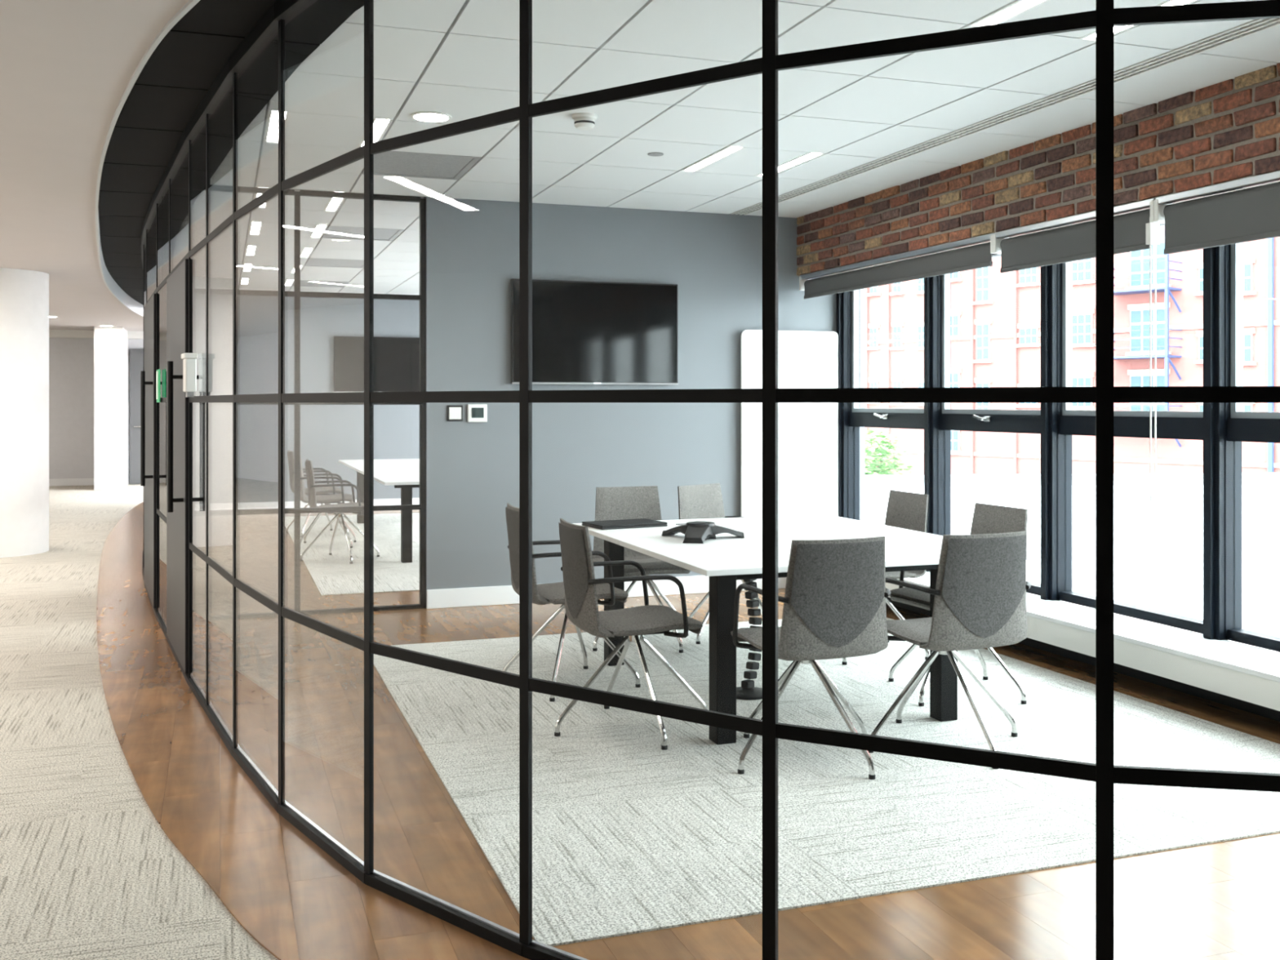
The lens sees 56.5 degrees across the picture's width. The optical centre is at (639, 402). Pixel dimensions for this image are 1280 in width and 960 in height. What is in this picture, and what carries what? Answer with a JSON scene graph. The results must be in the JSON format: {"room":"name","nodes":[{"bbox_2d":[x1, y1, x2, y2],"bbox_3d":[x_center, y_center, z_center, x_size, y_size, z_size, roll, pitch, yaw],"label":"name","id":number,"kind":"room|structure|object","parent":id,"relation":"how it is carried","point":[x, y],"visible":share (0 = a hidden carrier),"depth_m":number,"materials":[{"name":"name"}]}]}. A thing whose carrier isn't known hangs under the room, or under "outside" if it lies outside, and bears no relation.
{"room":"office","nodes":[
{"label":"office","id":0,"kind":"room"},
{"bbox_2d":[0,0,189,331],"bbox_3d":[-3.879,-1.330,7.327,11.950,0.200,28.800,0,0,-19],"label":"ceiling","id":1,"kind":"structure","parent":0,"point":[67,67],"depth_m":5.34,"materials":[{"name":"paint"}]},
{"bbox_2d":[48,337,143,484],"bbox_3d":[-8.535,-0.055,20.849,11.750,2.950,0.200,0,0,-19],"label":"wall","id":2,"kind":"structure","parent":0,"point":[71,360],"depth_m":20.34,"materials":[{"name":"grey paint"}]},
{"bbox_2d":[48,478,93,486],"bbox_3d":[-11.659,1.360,19.635,5.050,0.120,0.015,0,0,-19],"label":"baseboard","id":3,"kind":"structure","parent":2,"relation":"attached to","point":[64,482],"depth_m":20.32,"materials":[{"name":"white"}]},
{"bbox_2d":[48,329,143,338],"bbox_3d":[-11.284,-1.165,19.700,5.800,0.130,0.140,0,0,-19],"label":"trim","id":4,"kind":"structure","parent":2,"relation":"attached to","point":[52,333],"depth_m":20.24,"materials":[{"name":"white paint"}]},
{"bbox_2d":[129,348,143,484],"bbox_3d":[-8.396,0.240,20.727,0.870,2.340,0.102,0,0,-19],"label":"door","id":5,"kind":"structure","parent":2,"relation":"in","point":[136,355],"depth_m":20.61,"materials":[{"name":"grey paint"}]},
{"bbox_2d":[93,326,128,489],"bbox_3d":[-8.849,0.095,19.964,0.430,2.650,1.240,0,0,-19],"label":"wall","id":6,"kind":"structure","parent":0,"point":[110,343],"depth_m":19.39,"materials":[{"name":"white paint"}]},
{"bbox_2d":[97,0,364,305],"bbox_3d":[-2.789,-1.405,9.072,3.812,0.050,19.478,0,0,-34],"label":"soffit","id":7,"kind":"structure","parent":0,"point":[178,75],"depth_m":5.41,"materials":[{"name":"black paint"}]},
{"bbox_2d":[200,293,419,503],"bbox_3d":[-3.458,-0.045,15.915,5.450,2.930,0.120,0,0,-19],"label":"wall","id":8,"kind":"structure","parent":0,"point":[330,433],"depth_m":15.48,"materials":[{"name":"grey paint"}]},
{"bbox_2d":[200,497,419,510],"bbox_3d":[-3.558,1.350,15.808,5.110,0.130,0.016,0,0,-19],"label":"baseboard","id":9,"kind":"structure","parent":8,"relation":"attached to","point":[227,506],"depth_m":15.38,"materials":[{"name":"white"}]},
{"bbox_2d":[333,336,419,392],"bbox_3d":[-3.451,-0.500,15.820,1.200,0.740,0.064,0,0,-19],"label":"television","id":10,"kind":"object","parent":8,"relation":"attached to","point":[396,359],"visible":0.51,"depth_m":15.79,"materials":[{"name":"black"}]},
{"bbox_2d":[237,101,733,293],"bbox_3d":[-1.628,-1.485,9.817,6.050,0.090,18.800,0,0,-19],"label":"ceiling","id":11,"kind":"structure","parent":0,"point":[268,104],"depth_m":7.37,"materials":[{"name":"grey"}]},
{"bbox_2d":[240,278,293,286],"bbox_3d":[-4.379,-1.424,13.992,0.595,0.032,0.737,0,0,-19],"label":"tile","id":12,"kind":"object","parent":11,"relation":"in","point":[242,281],"visible":0.74,"depth_m":13.96,"materials":[{"name":"tile"}]},
{"bbox_2d":[241,262,303,273],"bbox_3d":[-3.884,-1.424,12.587,0.595,0.032,0.737,0,0,-19],"label":"tile","id":13,"kind":"object","parent":11,"relation":"in","point":[246,267],"visible":0.72,"depth_m":12.52,"materials":[{"name":"tile"}]},
{"bbox_2d":[244,243,314,257],"bbox_3d":[-3.389,-1.424,11.182,0.595,0.032,0.737,0,0,-19],"label":"tile","id":14,"kind":"object","parent":11,"relation":"in","point":[249,250],"visible":0.75,"depth_m":11.15,"materials":[{"name":"tile"}]},
{"bbox_2d":[248,218,328,238],"bbox_3d":[-2.894,-1.424,9.776,0.595,0.032,0.737,0,0,-19],"label":"tile","id":15,"kind":"object","parent":11,"relation":"in","point":[255,228],"visible":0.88,"depth_m":9.74,"materials":[{"name":"tile"}]},
{"bbox_2d":[253,186,346,212],"bbox_3d":[-2.399,-1.424,8.371,0.595,0.032,0.737,0,0,-19],"label":"tile","id":16,"kind":"object","parent":11,"relation":"in","point":[308,203],"visible":0.45,"depth_m":8.42,"materials":[{"name":"tile"}]},
{"bbox_2d":[292,280,348,287],"bbox_3d":[-3.808,-1.425,14.193,0.597,0.030,0.737,0,0,-19],"label":"vent panel","id":17,"kind":"object","parent":11,"relation":"attached to","point":[303,282],"visible":0.46,"depth_m":14.20,"materials":[{"name":"grey metal"}]},
{"bbox_2d":[300,280,344,286],"bbox_3d":[-3.808,-1.427,14.193,0.525,0.026,0.665,0,0,-19],"label":"ceiling light","id":18,"kind":"object","parent":17,"relation":"attached to","point":[303,283],"depth_m":14.20,"materials":[{"name":"white plastic"}]},
{"bbox_2d":[263,105,393,148],"bbox_3d":[-1.637,-1.424,6.206,0.595,0.032,0.737,0,0,-19],"label":"ceiling light","id":19,"kind":"object","parent":11,"relation":"in","point":[300,128],"visible":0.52,"depth_m":6.17,"materials":[{"name":"plastic"}]},
{"bbox_2d":[304,256,364,268],"bbox_3d":[-3.066,-1.425,12.085,0.597,0.030,0.737,0,0,-19],"label":"vent panel","id":20,"kind":"object","parent":11,"relation":"attached to","point":[317,262],"visible":0.64,"depth_m":12.11,"materials":[{"name":"grey metal"}]},
{"bbox_2d":[322,223,404,240],"bbox_3d":[-2.324,-1.425,9.977,0.597,0.030,0.737,0,0,-19],"label":"vent panel","id":21,"kind":"object","parent":11,"relation":"attached to","point":[331,232],"visible":0.73,"depth_m":9.95,"materials":[{"name":"grey metal"}]},
{"bbox_2d":[327,226,398,239],"bbox_3d":[-2.324,-1.427,9.977,0.525,0.026,0.665,0,0,-19],"label":"ceiling light","id":22,"kind":"object","parent":21,"relation":"attached to","point":[340,233],"depth_m":9.99,"materials":[{"name":"white plastic"}]},
{"bbox_2d":[361,151,481,179],"bbox_3d":[-1.314,-1.425,7.110,0.597,0.030,0.737,0,0,-19],"label":"vent panel","id":23,"kind":"object","parent":11,"relation":"attached to","point":[394,163],"visible":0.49,"depth_m":7.09,"materials":[{"name":"grey metal"}]},
{"bbox_2d":[680,144,824,176],"bbox_3d":[0.646,-1.424,7.010,0.595,0.032,0.737,0,0,-19],"label":"recessed light","id":24,"kind":"object","parent":11,"relation":"in","point":[743,161],"visible":0.75,"depth_m":6.97,"materials":[{"name":"plastic"}]},
{"bbox_2d":[970,0,1199,39],"bbox_3d":[1.636,-1.424,4.199,0.595,0.032,0.737,0,0,-19],"label":"recessed light","id":25,"kind":"object","parent":11,"relation":"in","point":[1016,10],"visible":0.52,"depth_m":4.28,"materials":[{"name":"plastic"}]},
{"bbox_2d":[200,184,864,621],"bbox_3d":[-0.670,-0.045,8.521,5.103,2.930,0.120,0,0,-19],"label":"wall","id":26,"kind":"structure","parent":0,"point":[714,260],"depth_m":8.47,"materials":[{"name":"grey paint"}]},
{"bbox_2d":[447,404,462,421],"bbox_3d":[-1.278,0.075,8.235,0.110,0.110,0.017,0,0,-19],"label":"light switch","id":27,"kind":"object","parent":26,"relation":"attached to","point":[455,412],"visible":1,"depth_m":8.23,"materials":[{"name":"white plastic"}]},
{"bbox_2d":[467,404,487,422],"bbox_3d":[-1.130,0.075,8.281,0.136,0.124,0.027,0,0,-19],"label":"thermostat","id":28,"kind":"object","parent":26,"relation":"attached to","point":[476,412],"visible":1,"depth_m":8.27,"materials":[{"name":"white plastic"}]},
{"bbox_2d":[511,278,678,384],"bbox_3d":[-0.315,-0.497,8.549,1.245,0.735,0.064,0,0,-19],"label":"television","id":29,"kind":"object","parent":26,"relation":"attached to","point":[584,332],"visible":1,"depth_m":8.53,"materials":[{"name":"black"}]},
{"bbox_2d":[426,575,786,608],"bbox_3d":[0.007,1.350,8.688,3.115,0.130,0.016,0,0,-19],"label":"baseboard","id":30,"kind":"structure","parent":26,"relation":"attached to","point":[491,595],"depth_m":8.34,"materials":[{"name":"white"}]},
{"bbox_2d":[741,329,838,516],"bbox_3d":[1.139,0.213,9.065,0.820,1.514,0.056,0,0,-19],"label":"board","id":31,"kind":"object","parent":26,"relation":"attached to","point":[808,432],"visible":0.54,"depth_m":9.06,"materials":[{"name":"white"}]},
{"bbox_2d":[96,502,1279,959],"bbox_3d":[-1.858,1.417,10.244,5.579,0.005,19.039,0,0,-19],"label":"floor","id":32,"kind":"structure","parent":0,"point":[1220,900],"depth_m":3.84,"materials":[{"name":"brown wood"}]},
{"bbox_2d":[373,617,1279,946],"bbox_3d":[0.650,1.413,5.530,3.340,0.007,4.000,0,0,-19],"label":"room carpet","id":33,"kind":"object","parent":32,"relation":"on","point":[631,835],"visible":0.68,"depth_m":4.36,"materials":[{"name":"carpet"}]},
{"bbox_2d":[502,502,640,702],"bbox_3d":[-0.371,0.959,5.954,0.591,0.898,0.561,0,0,-31],"label":"chair","id":34,"kind":"object","parent":33,"relation":"on","point":[553,593],"visible":0.62,"depth_m":5.85,"materials":[{"name":"grey fabric"}]},
{"bbox_2d":[554,518,707,750],"bbox_3d":[-0.041,0.959,5.157,0.653,0.898,0.636,0,0,10],"label":"chair","id":35,"kind":"object","parent":33,"relation":"on","point":[581,606],"visible":0.91,"depth_m":5.03,"materials":[{"name":"grey fabric"}]},
{"bbox_2d":[592,485,690,653],"bbox_3d":[0.005,0.959,6.999,0.590,0.898,0.616,0,0,-2],"label":"chair","id":36,"kind":"object","parent":33,"relation":"on","point":[618,503],"visible":0.4,"depth_m":7.18,"materials":[{"name":"grey fabric"}]},
{"bbox_2d":[677,483,778,644],"bbox_3d":[0.554,0.959,7.228,0.636,0.898,0.649,0,0,-19],"label":"chair","id":37,"kind":"object","parent":33,"relation":"on","point":[704,500],"visible":0.16,"depth_m":7.38,"materials":[{"name":"grey fabric"}]},
{"bbox_2d":[573,514,1038,744],"bbox_3d":[0.703,1.044,6.042,1.620,0.728,1.990,0,0,-19],"label":"meeting table","id":38,"kind":"object","parent":33,"relation":"on","point":[726,558],"visible":0.72,"depth_m":5.44,"materials":[{"name":"white laminate"}]},
{"bbox_2d":[582,518,667,529],"bbox_3d":[-0.085,0.669,6.564,0.400,0.022,0.260,0,0,-27],"label":"laptop","id":39,"kind":"object","parent":38,"relation":"on","point":[640,522],"visible":1,"depth_m":6.50,"materials":[{"name":"black"}]},
{"bbox_2d":[661,520,744,543],"bbox_3d":[0.295,0.638,5.982,0.421,0.090,0.394,0,0,-39],"label":"phone","id":40,"kind":"object","parent":38,"relation":"on","point":[696,531],"visible":1,"depth_m":5.91,"materials":[{"name":"black plastic"}]},
{"bbox_2d":[730,536,890,779],"bbox_3d":[0.665,0.959,4.720,0.596,0.898,0.621,0,0,-1],"label":"chair","id":41,"kind":"object","parent":33,"relation":"on","point":[836,593],"visible":0.92,"depth_m":4.47,"materials":[{"name":"grey fabric"}]},
{"bbox_2d":[842,489,928,665],"bbox_3d":[1.300,0.959,6.711,0.565,0.898,0.529,0,0,-14],"label":"chair","id":42,"kind":"object","parent":33,"relation":"on","point":[904,509],"visible":0.27,"depth_m":6.72,"materials":[{"name":"grey fabric"}]},
{"bbox_2d":[867,530,1031,768],"bbox_3d":[1.259,0.959,4.901,0.650,0.898,0.638,0,0,40],"label":"chair","id":43,"kind":"object","parent":33,"relation":"on","point":[980,593],"visible":0.84,"depth_m":4.66,"materials":[{"name":"grey fabric"}]},
{"bbox_2d":[888,502,1027,706],"bbox_3d":[1.551,0.959,5.805,0.597,0.898,0.564,0,0,-9],"label":"chair","id":44,"kind":"object","parent":33,"relation":"on","point":[987,518],"visible":0.34,"depth_m":5.85,"materials":[{"name":"grey fabric"}]},
{"bbox_2d":[141,0,1279,959],"bbox_3d":[-2.755,0.013,9.166,3.237,2.805,18.723,0,0,-34],"label":"wall","id":45,"kind":"structure","parent":0,"point":[171,234],"depth_m":3.04,"materials":[{"name":"black metal"}]},
{"bbox_2d":[95,0,199,316],"bbox_3d":[-3.214,-1.309,9.580,3.539,0.182,20.772,0,0,-34],"label":"trim","id":46,"kind":"structure","parent":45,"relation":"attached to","point":[119,294],"depth_m":5.77,"materials":[{"name":"white paint"}]},
{"bbox_2d":[140,293,155,608],"bbox_3d":[-3.519,0.323,8.503,0.197,2.095,1.277,0,0,-29],"label":"door","id":47,"kind":"structure","parent":45,"relation":"in","point":[148,377],"depth_m":8.09,"materials":[{"name":"black metal"}]},
{"bbox_2d":[155,368,159,402],"bbox_3d":[-3.071,-0.105,7.599,0.009,0.210,0.220,0,0,-26],"label":"safety sign","id":48,"kind":"object","parent":45,"relation":"attached to","point":[157,372],"visible":1,"depth_m":7.60,"materials":[{"name":"green plastic"}]},
{"bbox_2d":[166,258,205,673],"bbox_3d":[-2.552,0.323,6.513,0.197,2.095,1.123,0,0,-30],"label":"door","id":49,"kind":"structure","parent":45,"relation":"in","point":[177,284],"depth_m":6.27,"materials":[{"name":"black metal"}]},
{"bbox_2d":[181,352,197,397],"bbox_3d":[-2.164,-0.130,5.723,0.060,0.210,0.130,0,0,-28],"label":"reader","id":50,"kind":"object","parent":45,"relation":"attached to","point":[189,362],"visible":1,"depth_m":5.68,"materials":[{"name":"white plastic"}]},
{"bbox_2d":[200,0,1279,294],"bbox_3d":[-1.121,-1.425,8.394,5.438,0.030,14.954,0,0,-19],"label":"ceiling tiles","id":51,"kind":"structure","parent":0,"point":[459,59],"depth_m":5.53,"materials":[{"name":"white tile"}]},
{"bbox_2d":[410,111,451,122],"bbox_3d":[-1.029,-1.406,5.872,0.201,0.008,0.201,0,0,-19],"label":"recessed light","id":52,"kind":"object","parent":51,"relation":"attached to","point":[424,116],"visible":1,"depth_m":5.86,"materials":[{"name":"white plastic"}]},
{"bbox_2d":[572,112,596,129],"bbox_3d":[-0.273,-1.377,5.862,0.124,0.066,0.124,0,0,-19],"label":"smoke detector","id":53,"kind":"object","parent":51,"relation":"attached to","point":[583,121],"visible":1,"depth_m":5.82,"materials":[{"name":"white plastic"}]},
{"bbox_2d":[647,151,663,156],"bbox_3d":[0.088,-1.406,6.763,0.090,0.008,0.090,0,0,-19],"label":"cover plate","id":54,"kind":"object","parent":51,"relation":"attached to","point":[654,154],"visible":1,"depth_m":6.75,"materials":[{"name":"white plastic"}]},
{"bbox_2d":[730,17,1279,215],"bbox_3d":[1.895,-1.424,5.652,0.124,0.032,7.004,0,0,-19],"label":"diffuser","id":55,"kind":"object","parent":51,"relation":"attached to","point":[1255,26],"visible":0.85,"depth_m":5.61,"materials":[{"name":"grey metal"}]},
{"bbox_2d":[796,62,1279,277],"bbox_3d":[1.331,-1.237,9.613,0.603,0.546,15.350,0,0,-19],"label":"wall","id":56,"kind":"structure","parent":0,"point":[1227,131],"depth_m":6.23,"materials":[{"name":"brick"}]},
{"bbox_2d":[799,233,1000,298],"bbox_3d":[1.653,-0.874,7.940,0.094,0.182,2.408,0,0,-19],"label":"roller blind","id":57,"kind":"object","parent":56,"relation":"attached to","point":[980,255],"visible":0.86,"depth_m":7.71,"materials":[{"name":"grey fabric"}]},
{"bbox_2d":[836,244,1225,639],"bbox_3d":[2.571,0.085,6.336,0.080,2.130,6.175,0,0,-19],"label":"window","id":58,"kind":"structure","parent":56,"relation":"in","point":[1214,258],"depth_m":6.86,"materials":[{"name":"black metal"}]},
{"bbox_2d":[848,289,924,519],"bbox_3d":[1.803,0.080,8.642,0.159,2.120,1.215,0,0,-19],"label":"window","id":59,"kind":"structure","parent":58,"relation":"attached to","point":[858,417],"depth_m":9.15,"materials":[{"name":"black"}]},
{"bbox_2d":[937,253,1040,595],"bbox_3d":[2.206,0.080,7.496,0.159,2.120,1.215,0,0,-19],"label":"window","id":60,"kind":"structure","parent":58,"relation":"attached to","point":[1023,421],"depth_m":8.00,"materials":[{"name":"black"}]},
{"bbox_2d":[1057,223,1203,634],"bbox_3d":[2.637,0.080,6.360,0.100,2.120,1.215,0,0,-19],"label":"window","id":61,"kind":"structure","parent":58,"relation":"attached to","point":[1130,424],"depth_m":6.80,"materials":[{"name":"black"}]},
{"bbox_2d":[1225,242,1279,652],"bbox_3d":[3.041,0.080,5.214,0.100,2.120,1.215,0,0,-19],"label":"window","id":62,"kind":"structure","parent":58,"relation":"attached to","point":[1241,426],"depth_m":5.72,"materials":[{"name":"black"}]},
{"bbox_2d":[993,198,1164,501],"bbox_3d":[2.259,-0.247,6.218,0.094,1.435,1.238,0,0,-19],"label":"roller blind","id":63,"kind":"object","parent":56,"relation":"attached to","point":[1135,231],"visible":0.89,"depth_m":6.13,"materials":[{"name":"grey fabric"}]},
{"bbox_2d":[1154,170,1279,254],"bbox_3d":[2.667,-0.829,5.058,0.094,0.272,1.218,0,0,-19],"label":"roller blind","id":64,"kind":"object","parent":56,"relation":"attached to","point":[1251,214],"visible":1,"depth_m":5.27,"materials":[{"name":"grey fabric"}]},
{"bbox_2d":[885,571,1279,721],"bbox_3d":[2.568,1.280,5.824,0.407,0.280,7.080,0,0,-19],"label":"window ledge","id":65,"kind":"object","parent":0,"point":[1237,675],"depth_m":5.71,"materials":[{"name":"white"}]},
{"bbox_2d":[1027,592,1278,652],"bbox_3d":[1.498,1.292,9.671,0.250,0.255,15.350,0,0,-19],"label":"sill","id":66,"kind":"structure","parent":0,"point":[1028,593],"depth_m":6.24,"materials":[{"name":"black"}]},
{"bbox_3d":[-3.879,1.483,7.328,11.950,0.114,28.800,0,0,-19],"label":"floor","id":67,"kind":"structure","parent":0,"visible":0},
{"bbox_2d":[0,484,278,959],"bbox_3d":[-3.950,1.423,7.303,11.600,0.006,28.600,0,0,-19],"label":"carpet","id":68,"kind":"object","parent":67,"relation":"on","point":[88,871],"visible":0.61,"depth_m":4.23,"materials":[{"name":"carpet"}]},
{"bbox_2d":[0,267,48,557],"bbox_3d":[-6.088,0.095,11.267,0.900,2.650,0.900,0,0,-19],"label":"round column","id":69,"kind":"structure","parent":68,"relation":"on","point":[24,293],"depth_m":11.02,"materials":[{"name":"white paint"}]},
{"bbox_2d":[284,512,419,595],"bbox_3d":[-1.763,1.413,12.261,3.420,0.007,6.300,0,0,-19],"label":"room carpet","id":70,"kind":"object","parent":67,"relation":"on","point":[334,574],"visible":0.23,"depth_m":10.85,"materials":[{"name":"carpet"}]},
{"bbox_2d":[285,449,348,537],"bbox_3d":[-3.481,0.959,12.767,0.585,0.898,0.555,0,0,-31],"label":"chair","id":71,"kind":"object","parent":70,"relation":"on","point":[323,490],"visible":0.62,"depth_m":12.60,"materials":[{"name":"grey fabric"}]},
{"bbox_2d":[300,457,356,547],"bbox_3d":[-3.100,0.959,11.741,0.567,0.898,0.527,0,0,-10],"label":"chair","id":72,"kind":"object","parent":70,"relation":"on","point":[335,498],"visible":0.6,"depth_m":11.58,"materials":[{"name":"grey fabric"}]},
{"bbox_2d":[300,458,379,564],"bbox_3d":[-2.708,0.959,10.706,0.641,0.898,0.617,0,0,5],"label":"chair","id":73,"kind":"object","parent":70,"relation":"on","point":[311,482],"visible":0.7,"depth_m":10.58,"materials":[{"name":"grey fabric"}]},
{"bbox_2d":[338,458,419,563],"bbox_3d":[-2.199,1.044,12.372,1.430,0.728,4.200,0,0,-19],"label":"meeting table","id":74,"kind":"object","parent":70,"relation":"on","point":[403,473],"visible":0.47,"depth_m":11.10,"materials":[{"name":"white laminate"}]},
{"label":"outside","id":75,"kind":"structure","parent":0,"visible":0},
{"bbox_3d":[-2.460,9.520,52.144,330.000,0.200,300.000,0,0,-19],"label":"ground","id":76,"kind":"structure","parent":75,"visible":0},
{"bbox_2d":[864,428,915,475],"bbox_3d":[6.748,5.088,34.023,2.148,8.674,2.178,0,0,-19],"label":"leafy tree","id":77,"kind":"object","parent":76,"relation":"on","point":[872,467],"visible":0.34,"depth_m":33.81,"materials":[{"name":"green plant"}]},
{"bbox_2d":[864,226,1279,475],"bbox_3d":[20.364,-1.080,57.833,11.520,21.000,77.400,0,0,-40],"label":"brick building","id":78,"kind":"structure","parent":76,"relation":"on","point":[996,315],"depth_m":52.17,"materials":[{"name":"red brick"}]},
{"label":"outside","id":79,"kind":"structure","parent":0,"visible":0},
{"bbox_2d":[864,483,1279,636],"bbox_3d":[13.761,1.555,8.735,22.202,0.230,31.336,0,0,-19],"label":"roof","id":80,"kind":"structure","parent":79,"point":[1158,544],"depth_m":12.70,"materials":[{"name":"white"}]},
{"bbox_2d":[864,472,1279,486],"bbox_3d":[9.864,1.355,21.164,21.948,0.170,0.420,0,0,-5],"label":"parapet","id":81,"kind":"object","parent":80,"relation":"on","point":[1246,477],"visible":0.44,"depth_m":20.80,"materials":[{"name":"white concrete"}]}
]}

